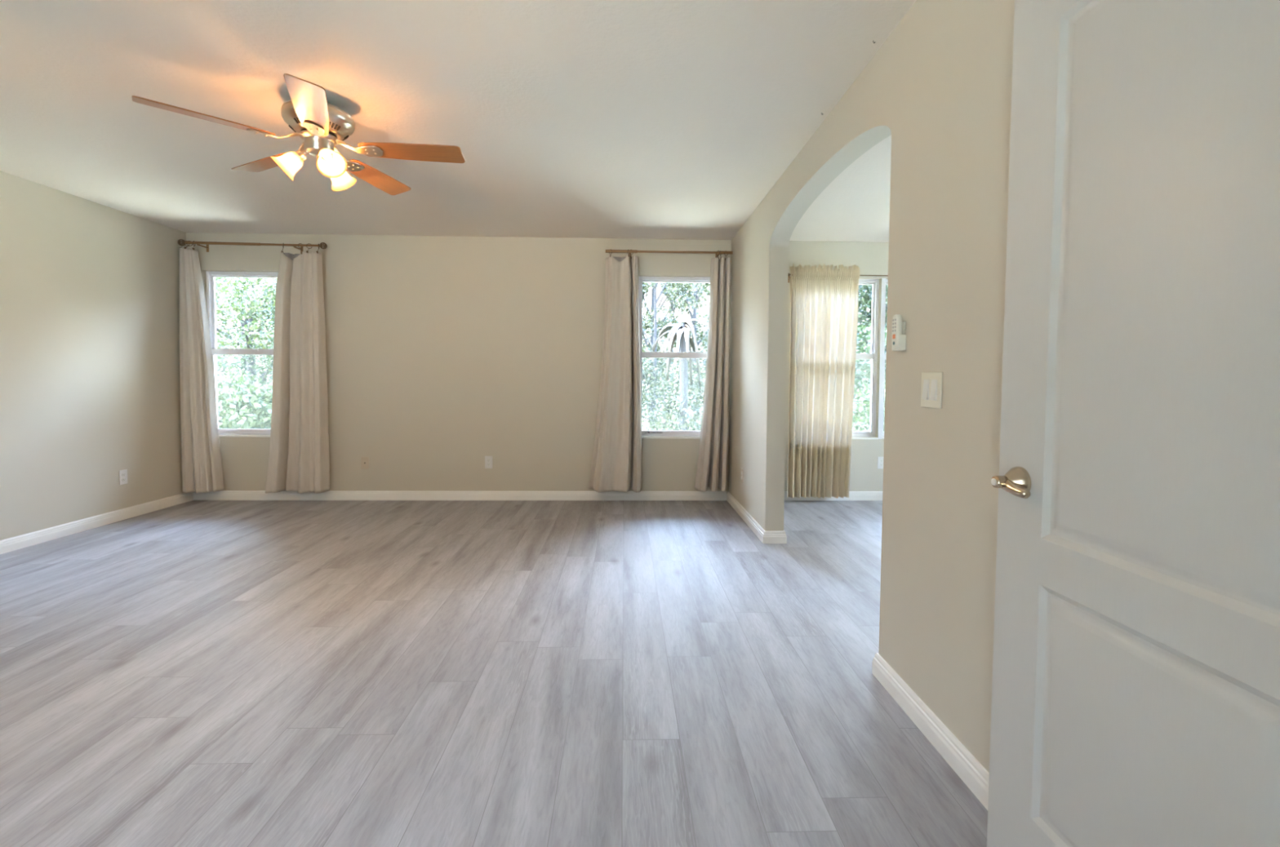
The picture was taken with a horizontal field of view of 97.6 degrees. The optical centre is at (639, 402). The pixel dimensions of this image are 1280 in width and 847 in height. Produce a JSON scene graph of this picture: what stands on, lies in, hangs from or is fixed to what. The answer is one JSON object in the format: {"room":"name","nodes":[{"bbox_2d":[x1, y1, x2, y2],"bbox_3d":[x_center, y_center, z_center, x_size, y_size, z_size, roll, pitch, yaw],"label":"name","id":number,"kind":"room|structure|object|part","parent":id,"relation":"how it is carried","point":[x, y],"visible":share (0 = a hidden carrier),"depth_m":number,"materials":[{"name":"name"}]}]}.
{"room":"empty bedroom","nodes":[
{"label":"empty bedroom","id":0,"kind":"room"},
{"bbox_2d":[0,170,186,540],"bbox_3d":[-4.103,-0.173,1.655,0.150,2.442,6.948,0,2,-2],"label":"wall","id":1,"kind":"structure","parent":0,"point":[90,383],"depth_m":4.11,"materials":[{"name":"beige paint"}]},
{"bbox_2d":[0,492,193,555],"bbox_3d":[-4.027,1.005,1.706,0.017,0.086,6.948,0,2,-2],"label":"baseboard","id":2,"kind":"structure","parent":1,"relation":"attached to","point":[7,545],"depth_m":4.14,"materials":[{"name":"white paint"}]},
{"bbox_2d":[119,469,127,484],"bbox_3d":[-4.106,0.597,4.452,0.009,0.115,0.070,0,2,-2],"label":"wall outlet","id":3,"kind":"object","parent":1,"relation":"attached to","point":[122,473],"visible":1,"depth_m":4.45,"materials":[{"name":"white plastic"}]},
{"bbox_2d":[0,0,916,242],"bbox_3d":[0.119,-1.446,1.720,8.581,0.150,7.248,0,2,-2],"label":"ceiling","id":4,"kind":"structure","parent":0,"point":[633,119],"depth_m":2.67,"materials":[{"name":"white paint"}]},
{"bbox_2d":[131,73,465,195],"bbox_3d":[-1.494,-1.232,2.679,1.258,0.377,1.279,0,2,-2],"label":"ceiling fan","id":5,"kind":"object","parent":4,"relation":"hanging from","point":[322,126],"visible":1,"depth_m":2.61,"materials":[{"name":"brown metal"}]},
{"bbox_3d":[-1.831,-1.203,2.369,0.477,0.006,0.137,-2,15,-43],"label":"blade","id":6,"kind":"part","parent":5,"relation":"part of","materials":[{"name":"brown wood"}]},
{"bbox_3d":[-1.896,-1.224,2.863,0.477,0.006,0.137,2,15,28],"label":"blade","id":7,"kind":"part","parent":5,"relation":"part of","materials":[{"name":"brown wood"}]},
{"bbox_3d":[-1.639,-1.124,2.628,0.103,0.128,0.128,-43,14,-11],"label":"lamp shade","id":8,"kind":"part","parent":5,"relation":"part of","materials":[{"name":"white glass"}]},
{"bbox_3d":[-1.592,-1.165,2.639,0.059,0.054,0.049,0,2,-2],"label":"lamp arm","id":9,"kind":"part","parent":5,"relation":"part of","materials":[{"name":"silver metal"}]},
{"bbox_3d":[-1.341,-1.196,2.279,0.137,0.006,0.477,13,-3,-25],"label":"blade","id":10,"kind":"part","parent":5,"relation":"part of","materials":[{"name":"brown wood"}]},
{"bbox_3d":[-1.450,-1.139,2.596,0.033,0.033,0.046,-2,45,-48],"label":"bulb","id":11,"kind":"part","parent":5,"relation":"part of","materials":[{"name":"white glass"}]},
{"bbox_3d":[-1.435,-1.121,2.584,0.128,0.128,0.103,-2,45,-48],"label":"lamp shade","id":12,"kind":"part","parent":5,"relation":"part of","materials":[{"name":"white glass"}]},
{"bbox_3d":[-1.498,-1.129,2.782,0.128,0.128,0.103,1,-40,12],"label":"lamp shade","id":13,"kind":"part","parent":5,"relation":"part of","materials":[{"name":"white glass"}]},
{"bbox_3d":[-1.447,-1.230,3.077,0.137,0.006,0.477,-11,0,11],"label":"blade","id":14,"kind":"part","parent":5,"relation":"part of","materials":[{"name":"brown wood"}]},
{"bbox_3d":[-1.104,-1.213,2.717,0.477,0.006,0.137,0,-10,-8],"label":"blade","id":15,"kind":"part","parent":5,"relation":"part of","materials":[{"name":"brown wood"}]},
{"bbox_2d":[0,500,987,846],"bbox_3d":[0.102,1.130,1.825,8.581,0.120,7.248,0,2,-2],"label":"floor","id":16,"kind":"structure","parent":0,"point":[193,673],"depth_m":2.11,"materials":[{"name":"grey laminate"}]},
{"bbox_2d":[186,232,888,493],"bbox_3d":[0.012,-0.297,5.317,8.581,2.442,0.150,0,2,-2],"label":"wall","id":17,"kind":"structure","parent":0,"point":[445,354],"depth_m":5.20,"materials":[{"name":"beige paint"}]},
{"bbox_2d":[205,271,278,437],"bbox_3d":[-3.564,-0.439,5.196,0.860,1.522,0.142,0,2,-2],"label":"window","id":18,"kind":"structure","parent":17,"relation":"in","point":[210,276],"depth_m":5.19,"materials":[{"name":"white plastic"}]},
{"bbox_3d":[-3.567,-0.106,5.223,0.808,0.778,0.028,0,2,-2],"label":"sash","id":19,"kind":"part","parent":18,"relation":"part of","materials":[{"name":"clear glass"}]},
{"bbox_3d":[-3.568,0.315,5.187,0.860,0.016,0.062,0,2,-2],"label":"sill","id":20,"kind":"part","parent":18,"relation":"part of","materials":[{"name":"white paint"}]},
{"bbox_3d":[-3.563,-0.809,5.223,0.808,0.724,0.026,0,2,-2],"label":"sash","id":21,"kind":"part","parent":18,"relation":"part of","materials":[{"name":"white plastic"}]},
{"bbox_2d":[177,239,327,253],"bbox_3d":[-3.448,-1.395,5.028,1.305,0.085,0.145,1,2,-2],"label":"curtain rod","id":22,"kind":"object","parent":17,"relation":"attached to","point":[321,245],"visible":0.98,"depth_m":4.98,"materials":[{"name":"brown metal"}]},
{"bbox_2d":[179,240,224,493],"bbox_3d":[-3.951,-0.312,5.008,0.303,2.241,0.186,0,2,-2],"label":"curtain","id":23,"kind":"object","parent":22,"relation":"hanging from","point":[202,466],"visible":1,"depth_m":4.98,"materials":[{"name":"beige fabric"}]},
{"bbox_3d":[-3.448,-1.406,4.985,1.180,0.025,0.025,1,2,-2],"label":"rod","id":24,"kind":"part","parent":22,"relation":"part of","materials":[{"name":"brown metal"}]},
{"bbox_2d":[265,243,329,493],"bbox_3d":[-3.120,-0.302,5.038,0.556,2.235,0.185,0,2,2],"label":"curtain","id":25,"kind":"object","parent":22,"relation":"hanging from","point":[299,456],"visible":1,"depth_m":5.01,"materials":[{"name":"beige fabric"}]},
{"bbox_2d":[360,457,368,469],"bbox_3d":[-2.554,0.566,5.200,0.070,0.115,0.014,0,2,-2],"label":"cable plate","id":26,"kind":"object","parent":17,"relation":"attached to","point":[365,460],"visible":1,"depth_m":5.20,"materials":[{"name":"white plastic"}]},
{"bbox_2d":[193,490,726,500],"bbox_3d":[-1.647,0.875,5.236,4.937,0.086,0.017,0,2,-2],"label":"baseboard","id":27,"kind":"structure","parent":17,"relation":"attached to","point":[220,495],"depth_m":5.23,"materials":[{"name":"white paint"}]},
{"bbox_2d":[484,456,492,468],"bbox_3d":[-1.414,0.563,5.234,0.070,0.115,0.009,0,2,-2],"label":"wall outlet","id":28,"kind":"object","parent":17,"relation":"attached to","point":[488,460],"visible":1,"depth_m":5.23,"materials":[{"name":"white plastic"}]},
{"bbox_2d":[605,249,733,257],"bbox_3d":[0.264,-1.349,5.138,1.156,0.075,0.136,0,2,-2],"label":"curtain rod","id":29,"kind":"object","parent":17,"relation":"attached to","point":[628,251],"visible":0.88,"depth_m":5.08,"materials":[{"name":"brown metal"}]},
{"bbox_2d":[588,248,641,492],"bbox_3d":[-0.225,-0.284,5.117,0.500,2.203,0.180,0,2,-2],"label":"curtain","id":30,"kind":"object","parent":29,"relation":"hanging from","point":[616,460],"visible":1,"depth_m":5.08,"materials":[{"name":"beige fabric"}]},
{"bbox_3d":[0.265,-1.365,5.090,1.156,0.027,0.027,0,2,-2],"label":"rod","id":31,"kind":"part","parent":29,"relation":"part of","materials":[{"name":"brown metal"}]},
{"bbox_2d":[694,250,730,491],"bbox_3d":[0.672,-0.282,5.145,0.304,2.197,0.178,0,2,-2],"label":"curtain","id":32,"kind":"object","parent":29,"relation":"hanging from","point":[712,466],"visible":1,"depth_m":5.11,"materials":[{"name":"beige fabric"}]},
{"bbox_2d":[638,276,710,439],"bbox_3d":[0.386,-0.418,5.306,0.807,1.522,0.142,0,2,-2],"label":"window","id":33,"kind":"structure","parent":17,"relation":"in","point":[645,434],"depth_m":5.30,"materials":[{"name":"white plastic"}]},
{"bbox_3d":[0.382,0.336,5.298,0.807,0.016,0.062,0,2,-2],"label":"sill","id":34,"kind":"part","parent":33,"relation":"part of","materials":[{"name":"white paint"}]},
{"bbox_3d":[0.383,-0.085,5.333,0.755,0.778,0.028,0,2,-2],"label":"sash","id":35,"kind":"part","parent":33,"relation":"part of","materials":[{"name":"clear glass"}]},
{"bbox_3d":[0.387,-0.788,5.333,0.755,0.724,0.026,0,2,-2],"label":"sash","id":36,"kind":"part","parent":33,"relation":"part of","materials":[{"name":"white plastic"}]},
{"bbox_2d":[784,491,882,500],"bbox_3d":[2.566,0.897,5.354,3.161,0.086,0.017,0,2,-2],"label":"baseboard","id":37,"kind":"structure","parent":17,"relation":"attached to","point":[853,495],"depth_m":5.33,"materials":[{"name":"white paint"}]},
{"bbox_2d":[787,273,888,283],"bbox_3d":[2.275,-1.147,5.202,1.873,0.075,0.136,0,2,-2],"label":"curtain rod","id":38,"kind":"object","parent":17,"relation":"attached to","point":[788,274],"visible":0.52,"depth_m":5.15,"materials":[{"name":"brown metal"}]},
{"bbox_2d":[786,263,860,498],"bbox_3d":[1.691,-0.191,5.179,0.645,2.166,0.084,0,2,-2],"label":"curtain","id":39,"kind":"object","parent":38,"relation":"hanging from","point":[824,302],"visible":1,"depth_m":5.17,"materials":[{"name":"beige fabric"}]},
{"bbox_3d":[2.288,-1.163,5.154,1.850,0.011,0.010,0,2,-2],"label":"rod","id":40,"kind":"part","parent":38,"relation":"part of","materials":[{"name":"brown metal"}]},
{"bbox_2d":[851,279,879,439],"bbox_3d":[1.851,-0.410,5.348,0.835,1.522,0.142,0,2,-2],"label":"window","id":41,"kind":"structure","parent":17,"relation":"in","point":[873,356],"depth_m":5.36,"materials":[{"name":"white plastic"}]},
{"bbox_3d":[1.848,-0.077,5.374,0.783,0.778,0.028,0,2,-2],"label":"sash","id":42,"kind":"part","parent":41,"relation":"part of","materials":[{"name":"clear glass"}]},
{"bbox_3d":[1.847,0.344,5.338,0.835,0.016,0.062,0,2,-2],"label":"sill","id":43,"kind":"part","parent":41,"relation":"part of","materials":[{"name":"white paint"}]},
{"bbox_3d":[1.852,-0.780,5.374,0.783,0.724,0.026,0,2,-2],"label":"sash","id":44,"kind":"part","parent":41,"relation":"part of","materials":[{"name":"white plastic"}]},
{"bbox_2d":[877,457,883,468],"bbox_3d":[2.300,0.579,5.338,0.070,0.115,0.009,0,2,-2],"label":"wall outlet","id":45,"kind":"object","parent":17,"relation":"attached to","point":[880,460],"visible":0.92,"depth_m":5.33,"materials":[{"name":"white plastic"}]},
{"bbox_2d":[877,278,886,439],"bbox_3d":[2.290,-0.407,5.299,0.040,1.518,0.005,0,2,-2],"label":"trim","id":46,"kind":"structure","parent":17,"relation":"attached to","point":[883,280],"depth_m":5.30,"materials":[{"name":"white paint"}]},
{"bbox_2d":[882,279,888,439],"bbox_3d":[2.725,-0.405,5.372,0.835,1.522,0.142,0,2,-2],"label":"window","id":47,"kind":"structure","parent":17,"relation":"in","point":[886,280],"depth_m":5.37,"materials":[{"name":"white plastic"}]},
{"bbox_3d":[2.723,-0.072,5.399,0.783,0.778,0.028,0,2,-2],"label":"sash","id":48,"kind":"part","parent":47,"relation":"part of","materials":[{"name":"white plastic"}]},
{"bbox_2d":[728,0,1014,773],"bbox_3d":[1.007,-0.146,1.798,0.132,2.442,6.948,0,2,-2],"label":"wall","id":49,"kind":"structure","parent":0,"point":[940,84],"depth_m":1.82,"materials":[{"name":"beige paint"}]},
{"bbox_2d":[740,468,743,483],"bbox_3d":[0.852,0.614,4.685,0.009,0.115,0.070,0,2,-2],"label":"wall outlet","id":50,"kind":"object","parent":49,"relation":"attached to","point":[742,469],"visible":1,"depth_m":4.67,"materials":[{"name":"white plastic"}]},
{"bbox_2d":[726,491,786,543],"bbox_3d":[0.923,0.917,4.613,0.166,0.086,1.408,0,2,-2],"label":"baseboard","id":51,"kind":"structure","parent":49,"relation":"attached to","point":[765,536],"depth_m":4.09,"materials":[{"name":"white paint"}]},
{"bbox_2d":[891,314,906,351],"bbox_3d":[0.919,-0.247,1.993,0.034,0.129,0.051,0,2,-2],"label":"remote","id":52,"kind":"object","parent":49,"relation":"attached to","point":[898,332],"visible":1,"depth_m":1.97,"materials":[{"name":"white plastic"}]},
{"bbox_2d":[871,653,989,810],"bbox_3d":[1.011,1.048,1.442,0.166,0.086,1.498,0,2,-2],"label":"baseboard","id":53,"kind":"structure","parent":49,"relation":"attached to","point":[965,765],"depth_m":1.74,"materials":[{"name":"white paint"}]},
{"bbox_2d":[920,371,942,408],"bbox_3d":[0.934,-0.039,1.802,0.013,0.116,0.117,0,2,-2],"label":"light switch","id":54,"kind":"object","parent":49,"relation":"attached to","point":[931,382],"visible":1,"depth_m":1.79,"materials":[{"name":"beige plastic"}]},
{"bbox_3d":[0.934,-0.038,1.778,0.002,0.067,0.034,0,2,-2],"label":"rocker frame","id":55,"kind":"part","parent":54,"relation":"part of","materials":[{"name":"white plastic"}]},
{"bbox_2d":[986,0,1279,846],"bbox_3d":[0.845,0.085,0.927,0.126,2.032,0.722,0,2,-2],"label":"door","id":56,"kind":"structure","parent":49,"relation":"in","point":[1135,683],"depth_m":0.94,"materials":[{"name":"white paint"}]},
{"bbox_3d":[0.792,0.181,1.196,0.038,0.038,0.078,0,2,-2],"label":"lever","id":57,"kind":"part","parent":56,"relation":"part of","materials":[{"name":"silver metal"}]},
{"bbox_3d":[0.814,0.174,1.223,0.034,0.066,0.066,0,2,-2],"label":"handle","id":58,"kind":"part","parent":56,"relation":"part of","materials":[{"name":"silver metal"}]},
{"label":"outside","id":59,"kind":"structure","parent":0,"visible":0},
{"bbox_3d":[0.273,1.863,-10.128,90.000,0.100,39.600,0,2,-2],"label":"ground","id":60,"kind":"structure","parent":59,"visible":0},
{"bbox_2d":[217,375,272,429],"bbox_3d":[-6.019,0.428,8.265,1.755,1.667,1.855,0,2,-2],"label":"shrub","id":61,"kind":"object","parent":60,"relation":"on","point":[256,414],"visible":0.31,"depth_m":7.85,"materials":[{"name":"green plant"}]},
{"bbox_2d":[852,381,885,431],"bbox_3d":[3.951,0.451,9.507,2.609,1.812,2.594,1,2,19],"label":"shrub","id":62,"kind":"object","parent":60,"relation":"on","point":[864,400],"visible":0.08,"depth_m":8.96,"materials":[{"name":"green plant"}]},
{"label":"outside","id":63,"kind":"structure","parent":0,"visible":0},
{"bbox_2d":[220,391,869,431],"bbox_3d":[-0.974,0.006,34.816,90.000,0.100,50.400,0,2,-2],"label":"ground","id":64,"kind":"structure","parent":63,"point":[644,423],"depth_m":18.53,"materials":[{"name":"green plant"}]},
{"bbox_2d":[215,277,275,390],"bbox_3d":[-10.064,-1.834,14.078,4.672,5.228,4.229,-1,3,-30],"label":"leafy tree","id":65,"kind":"object","parent":64,"relation":"on","point":[229,335],"visible":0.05,"depth_m":13.89,"materials":[{"name":"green plant"}]},
{"bbox_2d":[214,277,277,429],"bbox_3d":[-6.542,-0.776,10.002,4.137,4.014,3.691,1,2,16],"label":"leafy tree","id":66,"kind":"object","parent":64,"relation":"on","point":[267,285],"visible":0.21,"depth_m":9.43,"materials":[{"name":"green plant"}]},
{"bbox_2d":[642,282,693,431],"bbox_3d":[0.399,-1.836,15.128,1.978,5.230,2.237,-1,3,-35],"label":"slender tree","id":67,"kind":"object","parent":64,"relation":"on","point":[646,326],"visible":0.09,"depth_m":15.01,"materials":[{"name":"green plant"}]},
{"bbox_2d":[641,363,706,431],"bbox_3d":[0.361,0.225,10.426,2.543,1.954,2.861,0,2,-2],"label":"shrub","id":68,"kind":"object","parent":64,"relation":"on","point":[674,423],"visible":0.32,"depth_m":10.12,"materials":[{"name":"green plant"}]},
{"bbox_2d":[641,282,710,426],"bbox_3d":[0.388,-1.441,12.449,2.209,4.655,1.805,0,2,-13],"label":"slender tree","id":69,"kind":"object","parent":64,"relation":"on","point":[646,373],"visible":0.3,"depth_m":12.28,"materials":[{"name":"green plant"}]},
{"bbox_2d":[641,282,710,421],"bbox_3d":[0.926,-2.283,18.915,4.083,5.878,4.542,0,2,-2],"label":"tree","id":70,"kind":"object","parent":64,"relation":"on","point":[662,341],"visible":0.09,"depth_m":18.29,"materials":[{"name":"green plant"}]},
{"bbox_2d":[644,282,708,427],"bbox_3d":[1.422,-1.524,13.436,2.352,4.770,2.052,-1,3,-23],"label":"slender tree","id":71,"kind":"object","parent":64,"relation":"on","point":[673,319],"visible":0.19,"depth_m":13.45,"materials":[{"name":"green plant"}]},
{"bbox_2d":[648,319,706,431],"bbox_3d":[0.632,-0.215,9.695,0.818,2.430,1.079,-1,3,-30],"label":"palm","id":72,"kind":"object","parent":64,"relation":"on","point":[680,331],"visible":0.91,"depth_m":9.55,"materials":[{"name":"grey plant"}]},
{"bbox_2d":[686,310,708,343],"bbox_3d":[3.956,-2.700,24.086,4.136,6.373,4.471,1,2,10],"label":"tree","id":73,"kind":"object","parent":64,"relation":"on","point":[704,316],"visible":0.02,"depth_m":23.42,"materials":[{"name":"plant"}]},
{"bbox_2d":[853,284,887,421],"bbox_3d":[7.155,-2.275,18.765,4.889,5.944,3.630,0,2,-2],"label":"tree","id":74,"kind":"object","parent":64,"relation":"on","point":[866,321],"visible":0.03,"depth_m":18.23,"materials":[{"name":"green plant"}]},
{"bbox_2d":[853,284,888,426],"bbox_3d":[5.313,-1.440,12.652,3.110,4.714,3.611,0,2,-2],"label":"leafy tree","id":75,"kind":"object","parent":64,"relation":"on","point":[864,335],"visible":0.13,"depth_m":12.73,"materials":[{"name":"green plant"}]}
]}

